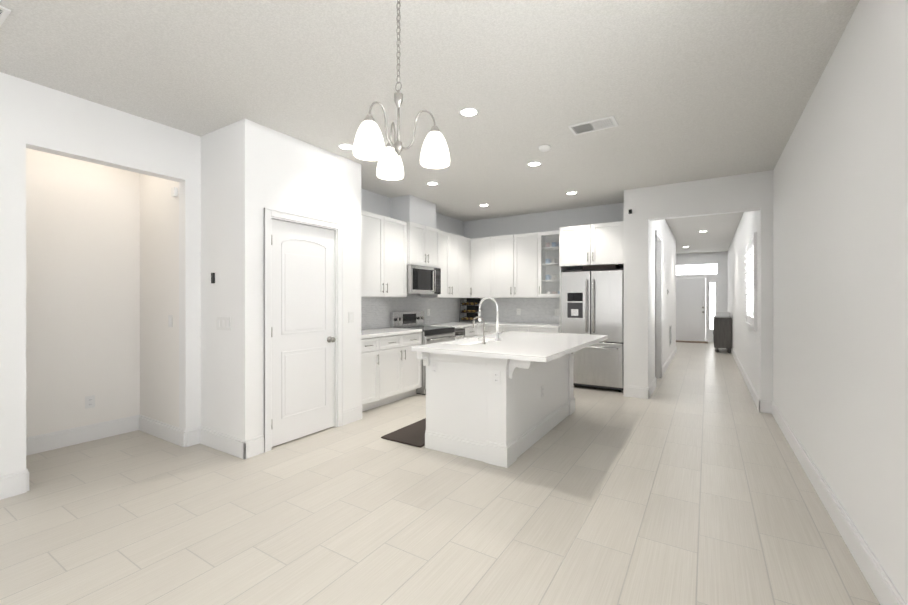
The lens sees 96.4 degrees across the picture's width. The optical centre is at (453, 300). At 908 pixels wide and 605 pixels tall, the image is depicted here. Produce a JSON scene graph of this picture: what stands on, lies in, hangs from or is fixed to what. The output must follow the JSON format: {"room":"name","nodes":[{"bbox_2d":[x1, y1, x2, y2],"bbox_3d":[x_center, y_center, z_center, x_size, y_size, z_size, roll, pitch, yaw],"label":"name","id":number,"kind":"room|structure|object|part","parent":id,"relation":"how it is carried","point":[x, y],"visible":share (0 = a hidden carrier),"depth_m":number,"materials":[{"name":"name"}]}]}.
{"room":"kitchen","nodes":[
{"label":"kitchen","id":0,"kind":"room"},
{"bbox_2d":[26,148,137,436],"bbox_3d":[-3.571,-0.102,3.798,0.120,2.870,1.260,0,0,32],"label":"wall","id":1,"kind":"structure","parent":0,"point":[102,272],"depth_m":3.80,"materials":[{"name":"white paint"}]},
{"bbox_2d":[85,395,94,408],"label":"outlet","id":2,"kind":"object","parent":1,"relation":"attached to","point":[89,400],"depth_m":3.85,"materials":[{"name":"white plastic"}]},
{"bbox_2d":[138,173,178,427],"bbox_3d":[-2.866,-0.103,4.030,0.830,2.870,0.120,0,0,32],"label":"wall","id":3,"kind":"structure","parent":0,"point":[158,212],"depth_m":3.98,"materials":[{"name":"white paint"}]},
{"bbox_2d":[168,315,172,326],"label":"light switch","id":4,"kind":"object","parent":3,"relation":"attached to","point":[170,317],"depth_m":3.83,"materials":[{"name":"white plastic"}]},
{"bbox_2d":[171,187,177,196],"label":"sensor","id":5,"kind":"object","parent":3,"relation":"attached to","point":[174,191],"depth_m":3.76,"materials":[{"name":"white plastic"}]},
{"bbox_2d":[0,72,463,475],"bbox_3d":[-2.227,-0.103,4.157,0.120,2.870,9.190,0,0,32],"label":"wall","id":6,"kind":"structure","parent":0,"point":[35,116],"depth_m":3.05,"materials":[{"name":"white paint"}]},
{"bbox_2d":[361,210,408,297],"bbox_3d":[-1.103,-0.595,5.511,0.351,1.090,1.037,0,0,32],"label":"upper cabinet","id":7,"kind":"object","parent":6,"relation":"attached to","point":[384,240],"depth_m":5.44,"materials":[{"name":"white paint"}]},
{"bbox_2d":[409,222,440,268],"bbox_3d":[-0.600,-0.831,6.270,0.401,0.620,0.776,0,0,32],"label":"upper cabinet","id":8,"kind":"object","parent":6,"relation":"attached to","point":[424,241],"depth_m":6.14,"materials":[{"name":"white paint"}]},
{"bbox_2d":[407,265,440,294],"bbox_3d":[-0.570,-0.309,6.252,0.462,0.416,0.772,0,0,32],"label":"microwave","id":9,"kind":"object","parent":8,"relation":"attached to","point":[422,280],"visible":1,"depth_m":6.08,"materials":[{"name":"metal"}]},
{"bbox_2d":[417,231,460,297],"bbox_3d":[-0.204,-0.597,6.952,0.351,1.090,0.793,0,0,32],"label":"upper cabinet","id":10,"kind":"object","parent":6,"relation":"attached to","point":[450,243],"depth_m":6.85,"materials":[{"name":"white paint"}]},
{"bbox_2d":[361,295,559,329],"bbox_3d":[0.149,0.157,5.892,2.073,0.505,3.486,0,0,32],"label":"backsplash","id":11,"kind":"structure","parent":6,"relation":"attached to","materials":[{"name":"tile"}]},
{"bbox_2d":[461,236,472,297],"bbox_3d":[0.072,-0.597,7.356,0.392,1.090,0.427,0,0,32],"label":"upper cabinet","id":12,"kind":"object","parent":6,"relation":"attached to","point":[466,243],"depth_m":7.33,"materials":[{"name":"white paint"}]},
{"bbox_2d":[201,119,360,439],"bbox_3d":[-1.710,-0.103,4.193,0.720,2.870,1.360,0,0,32],"label":"wall","id":13,"kind":"structure","parent":0,"point":[251,171],"depth_m":3.64,"materials":[{"name":"white paint"}]},
{"bbox_2d":[211,273,214,282],"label":"thermostat","id":14,"kind":"object","parent":13,"relation":"attached to","point":[212,274],"depth_m":3.67,"materials":[{"name":"black plastic"}]},
{"bbox_2d":[217,317,230,330],"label":"light switch","id":15,"kind":"object","parent":13,"relation":"attached to","point":[223,323],"depth_m":3.58,"materials":[{"name":"white plastic"}]},
{"bbox_2d":[271,219,334,446],"bbox_3d":[-1.466,0.292,3.971,0.040,2.057,0.738,0,0,32],"label":"door leaf","id":16,"kind":"structure","parent":13,"relation":"in","point":[303,326],"depth_m":3.93,"materials":[{"name":"white wood"}]},
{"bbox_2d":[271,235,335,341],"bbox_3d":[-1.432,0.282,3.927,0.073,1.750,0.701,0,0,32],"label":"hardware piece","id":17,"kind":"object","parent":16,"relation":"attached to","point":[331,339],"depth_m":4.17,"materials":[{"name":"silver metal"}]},
{"bbox_2d":[264,208,342,452],"bbox_3d":[-1.477,0.257,3.978,0.142,2.150,0.900,0,0,32],"label":"door frame","id":18,"kind":"structure","parent":13,"relation":"attached to","point":[270,214],"depth_m":3.84,"materials":[{"name":"white wood"}]},
{"bbox_2d":[348,312,353,322],"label":"light switch","id":19,"kind":"object","parent":13,"relation":"attached to","point":[350,314],"depth_m":4.43,"materials":[{"name":"white plastic"}]},
{"bbox_2d":[0,347,906,604],"bbox_3d":[1.672,1.251,6.765,5.640,0.155,17.500,0,0,32],"label":"baseboard","id":20,"kind":"structure","parent":13,"relation":"attached to","point":[882,586],"depth_m":3.56,"materials":[{"name":"white wood"}]},
{"bbox_2d":[0,0,859,253],"bbox_3d":[1.677,-1.591,6.758,6.050,0.100,17.800,0,0,32],"label":"ceiling","id":21,"kind":"structure","parent":0,"point":[680,91],"depth_m":2.79,"materials":[{"name":"white paint"}]},
{"bbox_2d":[0,6,10,25],"bbox_3d":[-2.608,-1.529,1.976,0.280,0.011,0.570,0,0,32],"label":"ceiling vent","id":22,"kind":"object","parent":21,"relation":"in","point":[5,12],"visible":1,"depth_m":2.16,"materials":[{"name":"white plastic"}]},
{"bbox_2d":[338,143,352,149],"bbox_3d":[-1.074,-1.534,4.041,0.167,0.007,0.167,0,0,32],"label":"recessed light","id":23,"kind":"object","parent":21,"relation":"in","point":[343,146],"depth_m":4.04,"materials":[{"name":"white plastic"}]},
{"bbox_2d":[353,0,449,180],"bbox_3d":[-0.264,-1.075,1.825,0.431,0.918,0.408,0,0,32],"label":"chandelier","id":24,"kind":"object","parent":21,"relation":"hanging from","point":[368,144],"visible":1,"depth_m":1.81,"materials":[{"name":"white glass"}]},
{"bbox_2d":[391,195,435,227],"bbox_3d":[-0.619,-1.342,6.281,0.360,0.398,0.680,0,0,32],"label":"chase","id":25,"kind":"object","parent":21,"relation":"attached to","point":[410,208],"visible":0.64,"depth_m":6.05,"materials":[{"name":"white paint"}]},
{"bbox_2d":[426,182,438,184],"bbox_3d":[-0.281,-1.536,5.310,0.163,0.007,0.144,0,0,32],"label":"recessed light","id":26,"kind":"object","parent":21,"relation":"in","point":[428,183],"depth_m":5.32,"materials":[{"name":"white plastic"}]},
{"bbox_2d":[458,107,478,116],"bbox_3d":[0.120,-1.533,3.298,0.167,0.007,0.169,0,0,32],"label":"recessed light","id":27,"kind":"object","parent":21,"relation":"in","point":[468,112],"depth_m":3.30,"materials":[{"name":"white plastic"}]},
{"bbox_2d":[527,161,541,166],"bbox_3d":[0.902,-1.535,4.551,0.169,0.007,0.171,0,0,32],"label":"recessed light","id":28,"kind":"object","parent":21,"relation":"in","point":[535,163],"depth_m":4.56,"materials":[{"name":"white plastic"}]},
{"bbox_2d":[539,145,550,151],"bbox_3d":[0.906,-1.521,4.057,0.120,0.032,0.120,0,0,32],"label":"smoke detector","id":29,"kind":"object","parent":21,"relation":"attached to","point":[543,148],"visible":1,"depth_m":4.02,"materials":[{"name":"white plastic"}]},
{"bbox_2d":[565,192,577,194],"bbox_3d":[1.681,-1.536,5.799,0.164,0.007,0.154,0,0,32],"label":"recessed light","id":30,"kind":"object","parent":21,"relation":"in","point":[568,193],"depth_m":5.82,"materials":[{"name":"white plastic"}]},
{"bbox_2d":[568,116,618,135],"bbox_3d":[1.223,-1.531,3.565,0.380,0.011,0.220,0,0,32],"label":"ceiling vent","id":31,"kind":"object","parent":21,"relation":"in","point":[594,125],"visible":1,"depth_m":3.56,"materials":[{"name":"white plastic"}]},
{"bbox_2d":[0,340,879,604],"bbox_3d":[1.677,1.379,6.762,6.050,0.100,17.800,0,0,32],"label":"floor","id":32,"kind":"structure","parent":0,"point":[688,482],"depth_m":2.49,"materials":[{"name":"tile"}]},
{"bbox_2d":[361,334,384,411],"bbox_3d":[-1.268,0.886,4.995,0.619,0.890,0.461,0,0,32],"label":"base cabinet","id":33,"kind":"object","parent":32,"relation":"on","point":[372,349],"depth_m":4.90,"materials":[{"name":"white paint"}]},
{"bbox_2d":[381,418,425,447],"bbox_3d":[-0.277,1.323,4.168,0.480,0.018,0.870,0,0,32],"label":"rug","id":34,"kind":"object","parent":32,"relation":"on","point":[413,434],"visible":0.54,"depth_m":3.96,"materials":[{"name":"brown carpet"}]},
{"bbox_2d":[385,330,421,403],"bbox_3d":[-0.963,0.885,5.484,0.619,0.890,0.937,0,0,32],"label":"base cabinet","id":35,"kind":"object","parent":32,"relation":"on","point":[403,370],"depth_m":5.35,"materials":[{"name":"white paint"}]},
{"bbox_2d":[361,326,412,337],"bbox_3d":[-1.048,0.421,5.337,0.628,0.040,1.276,0,0,32],"label":"countertop","id":36,"kind":"structure","parent":35,"relation":"on","point":[384,329],"depth_m":5.28,"materials":[{"name":"white stone"}]},
{"bbox_2d":[390,311,455,394],"bbox_3d":[-0.442,0.749,6.174,0.716,1.160,0.772,0,0,32],"label":"range","id":37,"kind":"object","parent":32,"relation":"on","point":[415,320],"visible":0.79,"depth_m":6.07,"materials":[{"name":"metal"}]},
{"bbox_3d":[-0.164,0.823,6.000,0.060,0.558,0.674,0,0,32],"label":"handle","id":38,"kind":"part","parent":37,"relation":"part of","materials":[{"name":"metal"}]},
{"bbox_2d":[417,326,464,339],"bbox_3d":[-0.174,0.884,6.749,0.619,0.890,0.475,0,0,32],"label":"base cabinet","id":39,"kind":"object","parent":32,"relation":"on","point":[459,332],"depth_m":6.57,"materials":[{"name":"white paint"}]},
{"bbox_2d":[465,326,476,337],"bbox_3d":[0.046,0.883,7.063,0.660,0.890,0.414,0,0,32],"label":"base cabinet","id":40,"kind":"object","parent":32,"relation":"on","point":[470,331],"depth_m":6.91,"materials":[{"name":"white paint"}]},
{"bbox_2d":[477,326,504,335],"bbox_3d":[0.760,0.883,7.178,0.551,0.890,0.659,0,0,32],"label":"base cabinet","id":41,"kind":"object","parent":32,"relation":"on","point":[488,329],"depth_m":6.94,"materials":[{"name":"white paint"}]},
{"bbox_2d":[429,322,476,325],"bbox_3d":[0.081,0.418,7.149,0.628,0.040,1.426,0,0,32],"label":"countertop","id":42,"kind":"structure","parent":41,"relation":"on","point":[430,323],"depth_m":6.98,"materials":[{"name":"white stone"}]},
{"bbox_2d":[459,298,480,321],"bbox_3d":[0.303,0.177,7.629,0.307,0.440,0.288,0,0,32],"label":"spice rack","id":43,"kind":"object","parent":42,"relation":"on","point":[472,309],"visible":0.92,"depth_m":7.68,"materials":[{"name":"black metal"}]},
{"bbox_2d":[417,341,589,467],"bbox_3d":[0.633,0.887,4.195,1.017,0.890,2.063,0,0,32],"label":"kitchen island","id":44,"kind":"object","parent":32,"relation":"on","point":[504,399],"depth_m":3.52,"materials":[{"name":"white paint"}]},
{"bbox_2d":[448,333,607,360],"bbox_3d":[0.866,0.422,4.044,0.850,0.040,2.130,0,0,32],"label":"island countertop","id":45,"kind":"structure","parent":44,"relation":"on","point":[529,346],"depth_m":3.57,"materials":[{"name":"white stone"}]},
{"bbox_2d":[473,297,503,343],"bbox_3d":[0.300,0.182,4.003,0.244,0.440,0.423,0,0,32],"label":"faucet","id":46,"kind":"object","parent":45,"relation":"on","point":[479,317],"depth_m":4.03,"materials":[{"name":"silver metal"}]},
{"bbox_2d":[505,326,560,332],"bbox_3d":[1.344,0.884,6.838,1.045,0.890,0.619,0,0,32],"label":"base cabinet","id":47,"kind":"object","parent":32,"relation":"on","point":[548,329],"depth_m":6.51,"materials":[{"name":"white paint"}]},
{"bbox_2d":[477,322,560,329],"bbox_3d":[1.172,0.418,6.939,1.445,0.040,0.628,0,0,32],"label":"countertop","id":48,"kind":"structure","parent":47,"relation":"on","point":[558,324],"depth_m":6.94,"materials":[{"name":"white stone"}]},
{"bbox_2d":[561,265,623,391],"bbox_3d":[2.172,0.401,6.268,0.904,1.857,0.672,0,0,32],"label":"fridge","id":49,"kind":"object","parent":32,"relation":"on","point":[592,300],"visible":0.75,"depth_m":5.99,"materials":[{"name":"grey metal"}]},
{"bbox_2d":[676,340,707,343],"bbox_3d":[7.521,1.313,13.017,1.050,0.014,0.540,0,0,32],"label":"threshold","id":50,"kind":"object","parent":32,"relation":"on","point":[691,341],"visible":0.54,"depth_m":13.00,"materials":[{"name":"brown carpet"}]},
{"bbox_2d":[713,312,731,352],"bbox_3d":[7.089,0.813,10.752,0.392,1.021,1.140,0,0,32],"label":"console table","id":51,"kind":"object","parent":32,"relation":"on","point":[722,330],"visible":1,"depth_m":10.29,"materials":[{"name":"grey wood"}]},
{"bbox_2d":[464,203,623,270],"bbox_3d":[1.462,-0.107,7.201,3.160,2.870,0.120,0,0,32],"label":"wall","id":52,"kind":"structure","parent":0,"point":[535,222],"depth_m":7.07,"materials":[{"name":"white paint"}]},
{"bbox_2d":[473,236,492,297],"bbox_3d":[0.580,-0.597,7.448,0.495,1.090,0.389,0,0,32],"label":"upper cabinet","id":53,"kind":"object","parent":52,"relation":"attached to","point":[482,247],"depth_m":7.31,"materials":[{"name":"white paint"}]},
{"bbox_2d":[493,232,548,297],"bbox_3d":[1.117,-0.597,7.135,0.990,1.090,0.351,0,0,32],"label":"upper cabinet","id":54,"kind":"object","parent":52,"relation":"attached to","point":[510,274],"depth_m":6.95,"materials":[{"name":"white paint"}]},
{"bbox_2d":[557,221,623,269],"bbox_3d":[2.197,-0.836,6.309,0.954,0.610,0.609,0,0,32],"label":"upper cabinet","id":55,"kind":"object","parent":52,"relation":"attached to","point":[602,243],"depth_m":6.06,"materials":[{"name":"white paint"}]},
{"bbox_2d":[624,187,675,386],"bbox_3d":[4.035,-0.108,8.048,0.310,2.870,5.820,0,0,32],"label":"wall","id":56,"kind":"structure","parent":0,"point":[639,298],"depth_m":5.63,"materials":[{"name":"white paint"}]},
{"bbox_2d":[655,230,661,386],"bbox_3d":[3.348,0.121,6.632,0.022,2.415,0.880,0,0,32],"label":"door frame","id":57,"kind":"structure","parent":56,"relation":"attached to","point":[657,234],"depth_m":6.26,"materials":[{"name":"white wood"}]},
{"bbox_2d":[669,325,671,346],"bbox_3d":[4.644,0.746,8.712,0.021,0.440,0.550,0,0,32],"label":"air vent","id":58,"kind":"object","parent":56,"relation":"in","point":[670,334],"visible":1,"depth_m":8.61,"materials":[{"name":"white plastic"}]},
{"bbox_2d":[676,251,727,341],"bbox_3d":[7.704,-0.115,13.384,2.170,2.870,0.120,0,0,32],"label":"wall","id":59,"kind":"structure","parent":0,"point":[722,257],"depth_m":12.88,"materials":[{"name":"white paint"}]},
{"bbox_2d":[676,278,705,340],"bbox_3d":[7.740,0.294,13.348,0.902,2.040,0.055,0,0,32],"label":"door leaf","id":60,"kind":"structure","parent":59,"relation":"in","point":[690,304],"depth_m":13.30,"materials":[{"name":"white wood"}]},
{"bbox_2d":[676,261,719,341],"bbox_3d":[7.866,0.035,13.257,1.360,2.570,0.106,0,0,32],"label":"door frame","id":61,"kind":"structure","parent":59,"relation":"attached to","point":[710,279],"depth_m":13.04,"materials":[{"name":"painted wood"},{"name":"clear glass"}]},
{"bbox_2d":[648,170,772,399],"bbox_3d":[3.278,-0.104,5.161,1.460,2.870,0.120,0,0,32],"label":"wall","id":62,"kind":"structure","parent":0,"point":[748,192],"depth_m":4.94,"materials":[{"name":"white paint"}]},
{"bbox_2d":[727,211,759,395],"bbox_3d":[6.242,-0.109,8.875,0.120,2.870,9.320,0,0,32],"label":"wall","id":63,"kind":"structure","parent":0,"point":[745,342],"depth_m":7.32,"materials":[{"name":"white paint"}]},
{"bbox_2d":[744,232,756,330],"bbox_3d":[4.236,-0.245,5.718,0.184,1.260,1.310,0,0,32],"label":"window shutters","id":64,"kind":"object","parent":63,"relation":"attached to","point":[750,261],"visible":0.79,"depth_m":5.54,"materials":[{"name":"white wood"}]},
{"bbox_2d":[773,0,907,604],"bbox_3d":[1.619,-0.099,1.234,0.120,2.870,8.300,0,0,32],"label":"wall","id":65,"kind":"structure","parent":0,"point":[840,285],"depth_m":2.16,"materials":[{"name":"white paint"}]},
{"bbox_2d":[907,0,907,438],"bbox_3d":[1.364,-0.359,0.886,0.184,1.740,1.370,0,0,32],"label":"window shutters","id":66,"kind":"object","parent":65,"relation":"attached to","point":[907,219],"visible":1,"depth_m":1.50,"materials":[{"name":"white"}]},
{"label":"outside","id":67,"kind":"structure","parent":0,"visible":0},
{"bbox_2d":[676,264,716,328],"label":"window","id":68,"kind":"structure","parent":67,"point":[712,286],"depth_m":13.32,"materials":[{"name":"white"}]}
]}

